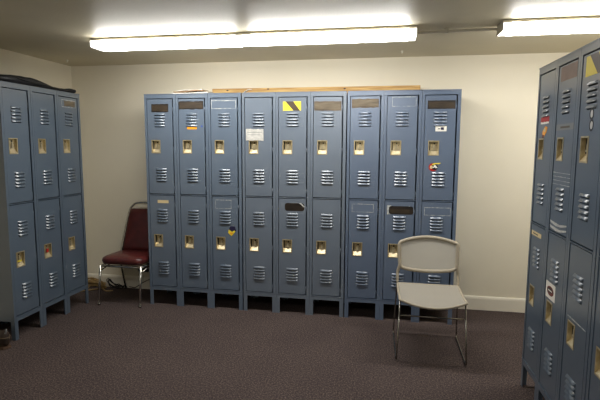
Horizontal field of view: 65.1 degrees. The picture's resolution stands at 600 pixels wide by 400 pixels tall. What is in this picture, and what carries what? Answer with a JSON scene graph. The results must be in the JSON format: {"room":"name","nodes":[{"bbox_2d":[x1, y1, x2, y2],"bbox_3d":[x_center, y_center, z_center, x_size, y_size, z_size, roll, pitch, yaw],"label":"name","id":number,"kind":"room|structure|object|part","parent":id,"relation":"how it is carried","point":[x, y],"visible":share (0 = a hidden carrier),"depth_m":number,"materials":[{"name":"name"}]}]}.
{"room":"locker room","nodes":[
{"label":"locker room","id":0,"kind":"room"},
{"bbox_2d":[0,48,71,88],"bbox_3d":[-2.967,0.102,2.033,0.120,2.312,6.045,1,7,10],"label":"wall","id":1,"kind":"structure","parent":0,"point":[54,74],"depth_m":4.37,"materials":[{"name":"beige paint"}]},
{"bbox_2d":[0,286,544,399],"bbox_3d":[-0.211,1.371,1.674,5.732,0.100,6.285,1,7,10],"label":"floor","id":2,"kind":"structure","parent":0,"point":[114,349],"depth_m":3.43,"materials":[{"name":"brown carpet"}]},
{"bbox_2d":[0,329,10,349],"bbox_3d":[-2.297,1.020,3.534,0.307,0.154,0.102,3,7,24],"label":"boot","id":3,"kind":"object","parent":2,"relation":"on","point":[4,334],"visible":1,"depth_m":3.46,"materials":[{"name":"brown leather"}]},
{"bbox_2d":[0,81,88,340],"bbox_3d":[-2.292,0.055,3.998,0.391,1.968,0.915,1,7,10],"label":"lockers","id":4,"kind":"object","parent":2,"relation":"on","point":[43,252],"visible":1,"depth_m":3.84,"materials":[{"name":"blue metal"}]},
{"bbox_2d":[8,138,17,153],"bbox_3d":[-2.182,-0.409,3.562,0.022,0.122,0.087,1,7,10],"label":"handle","id":5,"kind":"object","parent":4,"relation":"on","point":[12,142],"depth_m":3.57,"materials":[{"name":"gold metal"}]},
{"bbox_3d":[-2.209,1.013,3.641,0.034,0.146,0.034,1,7,10],"label":"leg","id":6,"kind":"part","parent":4,"relation":"part of","materials":[{"name":"grey paint"}]},
{"bbox_3d":[-2.168,-0.412,3.608,0.026,0.857,0.248,1,7,10],"label":"door","id":7,"kind":"part","parent":4,"relation":"part of","materials":[{"name":"grey paint"}]},
{"bbox_2d":[16,250,24,267],"bbox_3d":[-2.186,0.461,3.662,0.022,0.122,0.087,1,7,10],"label":"cup","id":8,"kind":"object","parent":4,"relation":"on","point":[20,254],"depth_m":3.67,"materials":[{"name":"gold metal"}]},
{"bbox_3d":[-2.171,0.458,3.707,0.029,0.857,0.248,1,7,10],"label":"door","id":9,"kind":"part","parent":4,"relation":"part of","materials":[{"name":"grey paint"}]},
{"bbox_2d":[0,74,75,92],"bbox_3d":[-2.245,-0.963,3.876,0.264,0.080,0.882,1,7,10],"label":"bag","id":10,"kind":"object","parent":4,"relation":"on","point":[3,77],"visible":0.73,"depth_m":3.74,"materials":[{"name":"black fabric"}]},
{"bbox_3d":[-2.161,0.983,3.905,0.034,0.146,0.034,1,7,10],"label":"leg","id":11,"kind":"part","parent":4,"relation":"part of","materials":[{"name":"blue metal"}]},
{"bbox_2d":[38,139,46,153],"bbox_3d":[-2.128,-0.443,3.861,0.022,0.122,0.087,1,7,10],"label":"handle","id":12,"kind":"object","parent":4,"relation":"on","point":[42,143],"depth_m":3.88,"materials":[{"name":"gold metal"}]},
{"bbox_3d":[-2.155,0.979,3.940,0.034,0.146,0.034,1,7,10],"label":"leg","id":13,"kind":"part","parent":4,"relation":"part of","materials":[{"name":"grey paint"}]},
{"bbox_3d":[-2.113,-0.445,3.906,0.026,0.857,0.248,1,7,10],"label":"door","id":14,"kind":"part","parent":4,"relation":"part of","materials":[{"name":"grey paint"}]},
{"bbox_2d":[44,243,51,258],"bbox_3d":[-2.132,0.427,3.960,0.022,0.122,0.087,1,7,10],"label":"cup","id":15,"kind":"object","parent":4,"relation":"on","point":[47,246],"depth_m":3.97,"materials":[{"name":"gold metal"}]},
{"bbox_3d":[-2.116,0.425,4.005,0.029,0.857,0.248,1,7,10],"label":"door","id":16,"kind":"part","parent":4,"relation":"part of","materials":[{"name":"grey paint"}]},
{"bbox_3d":[-2.107,0.950,4.203,0.034,0.146,0.034,1,7,10],"label":"leg","id":17,"kind":"part","parent":4,"relation":"part of","materials":[{"name":"blue metal"}]},
{"bbox_2d":[63,139,70,152],"bbox_3d":[-2.073,-0.476,4.159,0.022,0.122,0.087,1,7,10],"label":"handle","id":18,"kind":"object","parent":4,"relation":"on","point":[66,142],"depth_m":4.18,"materials":[{"name":"gold metal"}]},
{"bbox_3d":[-2.100,0.946,4.238,0.034,0.146,0.034,1,7,10],"label":"leg","id":19,"kind":"part","parent":4,"relation":"part of","materials":[{"name":"grey paint"}]},
{"bbox_3d":[-2.059,-0.479,4.205,0.026,0.857,0.248,1,7,10],"label":"door","id":20,"kind":"part","parent":4,"relation":"part of","materials":[{"name":"grey paint"}]},
{"bbox_2d":[68,236,74,250],"bbox_3d":[-2.078,0.394,4.258,0.022,0.122,0.087,1,7,10],"label":"cup","id":21,"kind":"object","parent":4,"relation":"on","point":[71,239],"depth_m":4.27,"materials":[{"name":"gold metal"}]},
{"bbox_3d":[-2.062,0.391,4.303,0.029,0.857,0.248,1,7,10],"label":"door","id":22,"kind":"part","parent":4,"relation":"part of","materials":[{"name":"grey paint"}]},
{"bbox_3d":[-2.052,0.916,4.501,0.034,0.146,0.034,1,7,10],"label":"leg","id":23,"kind":"part","parent":4,"relation":"part of","materials":[{"name":"blue metal"}]},
{"bbox_2d":[80,277,112,291],"bbox_3d":[-2.174,0.868,4.915,0.409,0.149,0.237,-2,7,-19],"label":"extension cord","id":24,"kind":"object","parent":2,"relation":"on","point":[92,281],"visible":0.66,"depth_m":4.87,"materials":[{"name":"brown plastic"}]},
{"bbox_2d":[106,278,149,288],"bbox_3d":[-1.712,0.850,4.956,0.668,0.172,0.093,0,6,2],"label":"power cord","id":25,"kind":"object","parent":2,"relation":"on","point":[110,280],"visible":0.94,"depth_m":4.96,"materials":[{"name":"black plastic"}]},
{"bbox_2d":[98,201,166,307],"bbox_3d":[-1.652,0.509,4.623,0.499,0.941,0.546,1,7,10],"label":"chair","id":26,"kind":"object","parent":2,"relation":"on","point":[134,250],"visible":0.66,"depth_m":4.71,"materials":[{"name":"red leather"}]},
{"bbox_3d":[-1.891,0.802,4.435,0.048,0.384,0.021,0,7,2],"label":"leg","id":27,"kind":"part","parent":26,"relation":"part of","materials":[{"name":"silver metal"}]},
{"bbox_3d":[-1.829,0.755,4.853,0.020,0.392,0.216,0,7,-6],"label":"leg","id":28,"kind":"part","parent":26,"relation":"part of","materials":[{"name":"silver metal"}]},
{"bbox_3d":[-1.639,0.601,4.573,0.435,0.021,0.405,1,7,10],"label":"seat frame","id":29,"kind":"part","parent":26,"relation":"part of","materials":[{"name":"silver metal"}]},
{"bbox_3d":[-1.638,0.550,4.574,0.428,0.089,0.442,1,7,10],"label":"seat","id":30,"kind":"part","parent":26,"relation":"part of","materials":[{"name":"red leather"}]},
{"bbox_3d":[-1.598,0.304,4.761,0.388,0.418,0.152,1,7,10],"label":"backrest","id":31,"kind":"part","parent":26,"relation":"part of","materials":[{"name":"red plastic"}]},
{"bbox_3d":[-1.483,0.813,4.362,0.041,0.383,0.021,0,6,-1],"label":"leg","id":32,"kind":"part","parent":26,"relation":"part of","materials":[{"name":"silver metal"}]},
{"bbox_2d":[144,93,253,309],"bbox_3d":[-0.940,0.007,4.479,0.915,1.968,0.391,1,7,10],"label":"lockers","id":33,"kind":"object","parent":2,"relation":"on","point":[193,141],"visible":0.99,"depth_m":4.29,"materials":[{"name":"blue metal"}]},
{"bbox_3d":[-1.407,0.920,4.495,0.034,0.146,0.034,1,7,10],"label":"leg","id":34,"kind":"part","parent":33,"relation":"part of","materials":[{"name":"blue paint"}]},
{"bbox_2d":[151,140,160,152],"bbox_3d":[-1.318,-0.490,4.314,0.087,0.122,0.022,1,7,10],"label":"handle","id":35,"kind":"object","parent":33,"relation":"on","point":[155,144],"depth_m":4.32,"materials":[{"name":"gold metal"}]},
{"bbox_2d":[154,234,162,246],"bbox_3d":[-1.322,0.380,4.413,0.087,0.122,0.022,1,7,10],"label":"cup","id":36,"kind":"object","parent":33,"relation":"on","point":[158,238],"depth_m":4.42,"materials":[{"name":"gold metal"}]},
{"bbox_3d":[-1.272,-0.486,4.300,0.248,0.857,0.026,1,7,10],"label":"door","id":37,"kind":"part","parent":33,"relation":"part of","materials":[{"name":"blue paint"}]},
{"bbox_3d":[-1.277,0.384,4.398,0.248,0.857,0.029,1,7,10],"label":"door","id":38,"kind":"part","parent":33,"relation":"part of","materials":[{"name":"blue paint"}]},
{"bbox_3d":[-1.142,0.927,4.447,0.034,0.146,0.034,1,7,10],"label":"leg","id":39,"kind":"part","parent":33,"relation":"part of","materials":[{"name":"blue metal"}]},
{"bbox_3d":[-1.107,0.928,4.441,0.034,0.146,0.034,1,7,10],"label":"leg","id":40,"kind":"part","parent":33,"relation":"part of","materials":[{"name":"blue paint"}]},
{"bbox_2d":[183,140,191,153],"bbox_3d":[-1.018,-0.483,4.260,0.087,0.122,0.022,1,7,10],"label":"handle","id":41,"kind":"object","parent":33,"relation":"on","point":[187,144],"depth_m":4.26,"materials":[{"name":"gold metal"}]},
{"bbox_2d":[185,235,193,248],"bbox_3d":[-1.022,0.387,4.359,0.087,0.122,0.022,1,7,10],"label":"cup","id":42,"kind":"object","parent":33,"relation":"on","point":[189,239],"depth_m":4.36,"materials":[{"name":"gold metal"}]},
{"bbox_2d":[171,89,212,93],"bbox_3d":[-0.991,-0.997,4.348,0.358,0.052,0.233,1,7,10],"label":"bundle","id":43,"kind":"object","parent":33,"relation":"on","point":[185,90],"visible":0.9,"depth_m":4.26,"materials":[{"name":"white paper"}]},
{"bbox_3d":[-0.972,-0.478,4.246,0.248,0.857,0.026,1,7,10],"label":"door","id":44,"kind":"part","parent":33,"relation":"part of","materials":[{"name":"blue paint"}]},
{"bbox_3d":[-0.977,0.392,4.344,0.248,0.857,0.029,1,7,10],"label":"door","id":45,"kind":"part","parent":33,"relation":"part of","materials":[{"name":"blue paint"}]},
{"bbox_3d":[-0.842,0.934,4.393,0.034,0.146,0.034,1,7,10],"label":"leg","id":46,"kind":"part","parent":33,"relation":"part of","materials":[{"name":"blue metal"}]},
{"bbox_3d":[-0.807,0.935,4.387,0.034,0.146,0.034,1,7,10],"label":"leg","id":47,"kind":"part","parent":33,"relation":"part of","materials":[{"name":"blue paint"}]},
{"bbox_2d":[215,140,223,153],"bbox_3d":[-0.718,-0.475,4.206,0.087,0.122,0.022,1,7,10],"label":"cup","id":48,"kind":"object","parent":33,"relation":"on","point":[219,144],"depth_m":4.21,"materials":[{"name":"gold metal"}]},
{"bbox_2d":[216,237,225,249],"bbox_3d":[-0.722,0.395,4.305,0.087,0.122,0.022,1,7,10],"label":"cup","id":49,"kind":"object","parent":33,"relation":"on","point":[220,241],"depth_m":4.31,"materials":[{"name":"gold metal"}]},
{"bbox_3d":[-0.672,-0.471,4.192,0.248,0.857,0.026,1,7,10],"label":"door","id":50,"kind":"part","parent":33,"relation":"part of","materials":[{"name":"blue paint"}]},
{"bbox_3d":[-0.676,0.399,4.290,0.248,0.857,0.029,1,7,10],"label":"door","id":51,"kind":"part","parent":33,"relation":"part of","materials":[{"name":"blue paint"}]},
{"bbox_3d":[-0.542,0.942,4.339,0.034,0.146,0.034,1,7,10],"label":"leg","id":52,"kind":"part","parent":33,"relation":"part of","materials":[{"name":"blue metal"}]},
{"bbox_2d":[242,91,347,316],"bbox_3d":[-0.030,0.030,4.316,0.915,1.968,0.391,1,7,10],"label":"lockers","id":53,"kind":"object","parent":2,"relation":"on","point":[294,144],"visible":1,"depth_m":4.13,"materials":[{"name":"metal"}]},
{"bbox_3d":[-0.497,0.943,4.331,0.034,0.146,0.034,1,7,10],"label":"leg","id":54,"kind":"part","parent":53,"relation":"part of","materials":[{"name":"paint"}]},
{"bbox_2d":[249,140,257,153],"bbox_3d":[-0.408,-0.467,4.151,0.087,0.122,0.022,1,7,10],"label":"cup","id":55,"kind":"object","parent":53,"relation":"on","point":[253,144],"depth_m":4.15,"materials":[{"name":"gold metal"}]},
{"bbox_2d":[249,238,258,251],"bbox_3d":[-0.412,0.403,4.250,0.087,0.122,0.022,1,7,10],"label":"handle","id":56,"kind":"object","parent":53,"relation":"on","point":[253,242],"depth_m":4.25,"materials":[{"name":"gold metal"}]},
{"bbox_3d":[-0.362,-0.463,4.137,0.248,0.857,0.026,1,7,10],"label":"door","id":57,"kind":"part","parent":53,"relation":"part of","materials":[{"name":"paint"}]},
{"bbox_3d":[-0.367,0.407,4.234,0.248,0.857,0.029,1,7,10],"label":"door","id":58,"kind":"part","parent":53,"relation":"part of","materials":[{"name":"paint"}]},
{"bbox_3d":[-0.232,0.950,4.284,0.034,0.146,0.034,1,7,10],"label":"leg","id":59,"kind":"part","parent":53,"relation":"part of","materials":[{"name":"blue metal"}]},
{"bbox_3d":[-0.197,0.951,4.277,0.034,0.146,0.034,1,7,10],"label":"leg","id":60,"kind":"part","parent":53,"relation":"part of","materials":[{"name":"paint"}]},
{"bbox_2d":[282,239,291,252],"bbox_3d":[-0.112,0.410,4.196,0.087,0.122,0.022,1,7,10],"label":"handle","id":61,"kind":"object","parent":53,"relation":"on","point":[286,243],"depth_m":4.20,"materials":[{"name":"gold metal"}]},
{"bbox_2d":[282,140,291,153],"bbox_3d":[-0.108,-0.460,4.097,0.087,0.122,0.022,1,7,10],"label":"cup","id":62,"kind":"object","parent":53,"relation":"on","point":[286,144],"depth_m":4.10,"materials":[{"name":"gold metal"}]},
{"bbox_3d":[-0.067,0.415,4.181,0.248,0.857,0.029,1,7,10],"label":"door","id":63,"kind":"part","parent":53,"relation":"part of","materials":[{"name":"paint"}]},
{"bbox_3d":[-0.062,-0.455,4.083,0.248,0.857,0.026,1,7,10],"label":"door","id":64,"kind":"part","parent":53,"relation":"part of","materials":[{"name":"paint"}]},
{"bbox_3d":[0.068,0.958,4.230,0.034,0.146,0.034,1,7,10],"label":"leg","id":65,"kind":"part","parent":53,"relation":"part of","materials":[{"name":"blue metal"}]},
{"bbox_3d":[0.103,0.958,4.224,0.034,0.146,0.034,1,7,10],"label":"leg","id":66,"kind":"part","parent":53,"relation":"part of","materials":[{"name":"paint"}]},
{"bbox_2d":[212,85,419,92],"bbox_3d":[0.115,-1.005,4.356,1.944,0.080,0.020,1,7,10],"label":"board","id":67,"kind":"object","parent":53,"relation":"on","point":[407,87],"visible":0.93,"depth_m":4.33,"materials":[{"name":"brown wood"}]},
{"bbox_2d":[316,241,325,254],"bbox_3d":[0.188,0.418,4.142,0.087,0.122,0.022,1,7,10],"label":"handle","id":68,"kind":"object","parent":53,"relation":"on","point":[320,245],"depth_m":4.14,"materials":[{"name":"gold metal"}]},
{"bbox_2d":[317,140,326,154],"bbox_3d":[0.192,-0.452,4.043,0.087,0.122,0.022,1,7,10],"label":"cup","id":69,"kind":"object","parent":53,"relation":"on","point":[321,144],"depth_m":4.05,"materials":[{"name":"gold metal"}]},
{"bbox_3d":[0.234,0.422,4.127,0.248,0.857,0.029,1,7,10],"label":"door","id":70,"kind":"part","parent":53,"relation":"part of","materials":[{"name":"paint"}]},
{"bbox_3d":[0.238,-0.448,4.029,0.248,0.857,0.026,1,7,10],"label":"door","id":71,"kind":"part","parent":53,"relation":"part of","materials":[{"name":"paint"}]},
{"bbox_3d":[0.368,0.965,4.176,0.034,0.146,0.034,1,7,10],"label":"leg","id":72,"kind":"part","parent":53,"relation":"part of","materials":[{"name":"blue metal"}]},
{"bbox_2d":[344,89,461,324],"bbox_3d":[0.880,0.053,4.152,0.915,1.968,0.391,1,7,10],"label":"lockers","id":73,"kind":"object","parent":2,"relation":"on","point":[403,145],"visible":0.84,"depth_m":3.96,"materials":[{"name":"metal"}]},
{"bbox_3d":[0.412,0.966,4.168,0.034,0.146,0.034,1,7,10],"label":"leg","id":74,"kind":"part","parent":73,"relation":"part of","materials":[{"name":"paint"}]},
{"bbox_2d":[352,242,361,255],"bbox_3d":[0.498,0.426,4.086,0.087,0.122,0.022,1,7,10],"label":"handle","id":75,"kind":"object","parent":73,"relation":"on","point":[356,246],"depth_m":4.09,"materials":[{"name":"gold metal"}]},
{"bbox_2d":[354,140,363,154],"bbox_3d":[0.502,-0.444,3.987,0.087,0.122,0.022,1,7,10],"label":"cup","id":76,"kind":"object","parent":73,"relation":"on","point":[358,144],"depth_m":3.99,"materials":[{"name":"gold metal"}]},
{"bbox_3d":[0.543,0.430,4.071,0.248,0.857,0.029,1,7,10],"label":"door","id":77,"kind":"part","parent":73,"relation":"part of","materials":[{"name":"paint"}]},
{"bbox_3d":[0.548,-0.440,3.973,0.248,0.857,0.026,1,7,10],"label":"door","id":78,"kind":"part","parent":73,"relation":"part of","materials":[{"name":"paint"}]},
{"bbox_3d":[0.678,0.973,4.120,0.034,0.146,0.034,1,7,10],"label":"leg","id":79,"kind":"part","parent":73,"relation":"part of","materials":[{"name":"blue metal"}]},
{"bbox_3d":[0.713,0.974,4.114,0.034,0.146,0.034,1,7,10],"label":"leg","id":80,"kind":"part","parent":73,"relation":"part of","materials":[{"name":"paint"}]},
{"bbox_2d":[388,244,397,257],"bbox_3d":[0.798,0.433,4.032,0.087,0.122,0.022,1,7,10],"label":"handle","id":81,"kind":"object","parent":73,"relation":"on","point":[392,248],"depth_m":4.04,"materials":[{"name":"gold metal"}]},
{"bbox_2d":[390,141,400,154],"bbox_3d":[0.802,-0.436,3.933,0.087,0.122,0.022,1,7,10],"label":"cup","id":82,"kind":"object","parent":73,"relation":"on","point":[395,146],"depth_m":3.94,"materials":[{"name":"gold metal"}]},
{"bbox_3d":[0.843,0.438,4.017,0.248,0.857,0.029,1,7,10],"label":"door","id":83,"kind":"part","parent":73,"relation":"part of","materials":[{"name":"paint"}]},
{"bbox_3d":[0.848,-0.432,3.920,0.248,0.857,0.026,1,7,10],"label":"door","id":84,"kind":"part","parent":73,"relation":"part of","materials":[{"name":"paint"}]},
{"bbox_3d":[0.978,0.981,4.067,0.034,0.146,0.034,1,7,10],"label":"leg","id":85,"kind":"part","parent":73,"relation":"part of","materials":[{"name":"blue metal"}]},
{"bbox_3d":[1.013,0.982,4.060,0.034,0.146,0.034,1,7,10],"label":"leg","id":86,"kind":"part","parent":73,"relation":"part of","materials":[{"name":"paint"}]},
{"bbox_2d":[428,141,438,155],"bbox_3d":[1.102,-0.429,3.880,0.087,0.122,0.022,1,7,10],"label":"handle","id":87,"kind":"object","parent":73,"relation":"on","point":[433,146],"depth_m":3.88,"materials":[{"name":"gold metal"}]},
{"bbox_3d":[1.143,0.446,3.963,0.248,0.857,0.029,1,7,10],"label":"door","id":88,"kind":"part","parent":73,"relation":"part of","materials":[{"name":"paint"}]},
{"bbox_3d":[1.148,-0.424,3.866,0.248,0.857,0.026,1,7,10],"label":"door","id":89,"kind":"part","parent":73,"relation":"part of","materials":[{"name":"paint"}]},
{"bbox_3d":[1.278,0.988,4.013,0.034,0.146,0.034,1,7,10],"label":"leg","id":90,"kind":"part","parent":73,"relation":"part of","materials":[{"name":"blue metal"}]},
{"bbox_2d":[393,235,467,364],"bbox_3d":[0.952,0.713,3.465,0.500,0.815,0.576,1,7,10],"label":"chair","id":91,"kind":"object","parent":2,"relation":"on","point":[424,253],"visible":1,"depth_m":3.65,"materials":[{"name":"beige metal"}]},
{"bbox_3d":[0.727,0.861,3.533,0.030,0.500,0.508,1,7,9],"label":"sled leg","id":92,"kind":"part","parent":91,"relation":"part of","materials":[{"name":"silver metal"}]},
{"bbox_3d":[1.006,0.426,3.686,0.442,0.266,0.041,1,7,10],"label":"panel","id":93,"kind":"part","parent":91,"relation":"part of","materials":[{"name":"beige plastic"}]},
{"bbox_3d":[1.006,0.426,3.685,0.470,0.294,0.063,1,7,10],"label":"frame","id":94,"kind":"part","parent":91,"relation":"part of","materials":[{"name":"beige plastic"}]},
{"bbox_3d":[0.953,0.693,3.431,0.460,0.050,0.495,1,7,10],"label":"seat","id":95,"kind":"part","parent":91,"relation":"part of","materials":[{"name":"beige plastic"}]},
{"bbox_3d":[1.182,0.872,3.451,0.034,0.500,0.507,1,7,10],"label":"sled leg","id":96,"kind":"part","parent":91,"relation":"part of","materials":[{"name":"silver metal"}]},
{"bbox_2d":[521,38,599,399],"bbox_3d":[1.516,0.255,2.412,0.391,1.968,0.915,1,7,10],"label":"lockers","id":97,"kind":"object","parent":2,"relation":"on","point":[565,205],"visible":0.99,"depth_m":2.35,"materials":[{"name":"blue metal"}]},
{"bbox_3d":[1.424,1.107,2.975,0.034,0.146,0.034,1,7,10],"label":"leg","id":98,"kind":"part","parent":97,"relation":"part of","materials":[{"name":"grey paint"}]},
{"bbox_2d":[529,283,534,306],"bbox_3d":[1.406,0.573,2.831,0.022,0.122,0.087,1,7,10],"label":"cup","id":99,"kind":"object","parent":97,"relation":"on","point":[531,285],"depth_m":2.86,"materials":[{"name":"gold metal"}]},
{"bbox_3d":[1.391,0.581,2.786,0.029,0.857,0.248,1,7,10],"label":"door","id":100,"kind":"part","parent":97,"relation":"part of","materials":[{"name":"grey paint"}]},
{"bbox_3d":[1.375,1.137,2.711,0.034,0.146,0.034,1,7,10],"label":"leg","id":101,"kind":"part","parent":97,"relation":"part of","materials":[{"name":"blue metal"}]},
{"bbox_3d":[1.369,1.141,2.676,0.034,0.146,0.034,1,7,10],"label":"leg","id":102,"kind":"part","parent":97,"relation":"part of","materials":[{"name":"grey paint"}]},
{"bbox_2d":[538,138,543,159],"bbox_3d":[1.411,-0.296,2.732,0.022,0.122,0.087,1,7,10],"label":"cup","id":103,"kind":"object","parent":97,"relation":"on","point":[540,140],"depth_m":2.76,"materials":[{"name":"gold metal"}]},
{"bbox_3d":[1.396,-0.289,2.687,0.026,0.857,0.248,1,7,10],"label":"door","id":104,"kind":"part","parent":97,"relation":"part of","materials":[{"name":"grey paint"}]},
{"bbox_2d":[545,299,551,325],"bbox_3d":[1.352,0.607,2.533,0.022,0.122,0.087,1,7,10],"label":"cup","id":105,"kind":"object","parent":97,"relation":"on","point":[548,302],"depth_m":2.56,"materials":[{"name":"gold metal"}]},
{"bbox_3d":[1.336,0.615,2.488,0.029,0.857,0.248,1,7,10],"label":"door","id":106,"kind":"part","parent":97,"relation":"part of","materials":[{"name":"grey paint"}]},
{"bbox_2d":[556,137,563,160],"bbox_3d":[1.356,-0.263,2.434,0.022,0.122,0.087,1,7,10],"label":"handle","id":107,"kind":"object","parent":97,"relation":"on","point":[559,140],"depth_m":2.46,"materials":[{"name":"gold metal"}]},
{"bbox_3d":[1.342,-0.255,2.388,0.026,0.857,0.248,1,7,10],"label":"door","id":108,"kind":"part","parent":97,"relation":"part of","materials":[{"name":"grey paint"}]},
{"bbox_2d":[566,319,574,349],"bbox_3d":[1.298,0.641,2.234,0.022,0.122,0.087,1,7,10],"label":"cup","id":109,"kind":"object","parent":97,"relation":"on","point":[570,323],"depth_m":2.26,"materials":[{"name":"gold metal"}]},
{"bbox_3d":[1.282,0.648,2.189,0.029,0.857,0.248,1,7,10],"label":"door","id":110,"kind":"part","parent":97,"relation":"part of","materials":[{"name":"grey paint"}]},
{"bbox_2d":[579,136,588,162],"bbox_3d":[1.302,-0.229,2.135,0.022,0.122,0.087,1,7,10],"label":"cup","id":111,"kind":"object","parent":97,"relation":"on","point":[583,140],"depth_m":2.17,"materials":[{"name":"gold metal"}]},
{"bbox_3d":[1.288,-0.221,2.090,0.026,0.857,0.248,1,7,10],"label":"door","id":112,"kind":"part","parent":97,"relation":"part of","materials":[{"name":"grey paint"}]},
{"bbox_2d":[585,217,599,399],"bbox_3d":[1.351,0.357,1.508,0.391,1.968,0.915,1,7,10],"label":"lockers","id":113,"kind":"object","parent":2,"relation":"on","point":[593,373],"visible":1,"depth_m":1.98,"materials":[{"name":"blue metal"}]},
{"bbox_3d":[1.226,0.683,1.882,0.029,0.857,0.248,1,7,10],"label":"door","id":114,"kind":"part","parent":113,"relation":"part of","materials":[{"name":"grey paint"}]},
{"bbox_2d":[594,346,599,379],"bbox_3d":[1.242,0.676,1.927,0.022,0.122,0.087,1,7,10],"label":"cup","id":115,"kind":"object","parent":113,"relation":"on","point":[597,348],"depth_m":1.96,"materials":[{"name":"gold metal"}]},
{"bbox_2d":[0,0,599,65],"bbox_3d":[-0.199,-1.026,1.401,5.732,0.100,6.285,1,7,10],"label":"ceiling","id":116,"kind":"structure","parent":0,"point":[58,31],"depth_m":3.14,"materials":[{"name":"beige paint"}]},
{"bbox_2d":[89,32,248,51],"bbox_3d":[-0.987,-1.191,3.551,1.210,0.066,0.185,1,7,10],"label":"ceiling light","id":117,"kind":"object","parent":116,"relation":"attached to","point":[218,40],"visible":0.86,"depth_m":3.49,"materials":[{"name":"beige plastic"}]},
{"bbox_2d":[243,25,416,45],"bbox_3d":[0.204,-1.159,3.330,1.210,0.066,0.187,1,7,10],"label":"ceiling light","id":118,"kind":"object","parent":116,"relation":"attached to","point":[389,33],"visible":1,"depth_m":3.27,"materials":[{"name":"beige plastic"}]},
{"bbox_2d":[417,28,496,33],"bbox_3d":[1.067,-1.159,3.215,0.521,0.031,0.036,2,7,11],"label":"conduit","id":119,"kind":"object","parent":116,"relation":"attached to","point":[445,31],"visible":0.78,"depth_m":3.21,"materials":[{"name":"metal"}]},
{"bbox_2d":[496,16,599,35],"bbox_3d":[1.903,-1.110,2.970,1.210,0.066,0.187,1,7,10],"label":"ceiling light","id":120,"kind":"object","parent":116,"relation":"attached to","point":[586,24],"visible":1,"depth_m":2.96,"materials":[{"name":"beige plastic"}]},
{"bbox_2d":[71,52,570,298],"bbox_3d":[0.344,-0.168,4.551,5.732,2.312,0.120,1,7,10],"label":"wall","id":121,"kind":"structure","parent":0,"point":[499,98],"depth_m":4.33,"materials":[{"name":"beige paint"}]},
{"bbox_2d":[88,273,525,312],"bbox_3d":[0.327,0.924,4.609,5.492,0.130,0.014,1,7,10],"label":"baseboard","id":122,"kind":"structure","parent":121,"relation":"attached to","point":[504,304],"depth_m":4.37,"materials":[{"name":"beige paint"}]}
]}

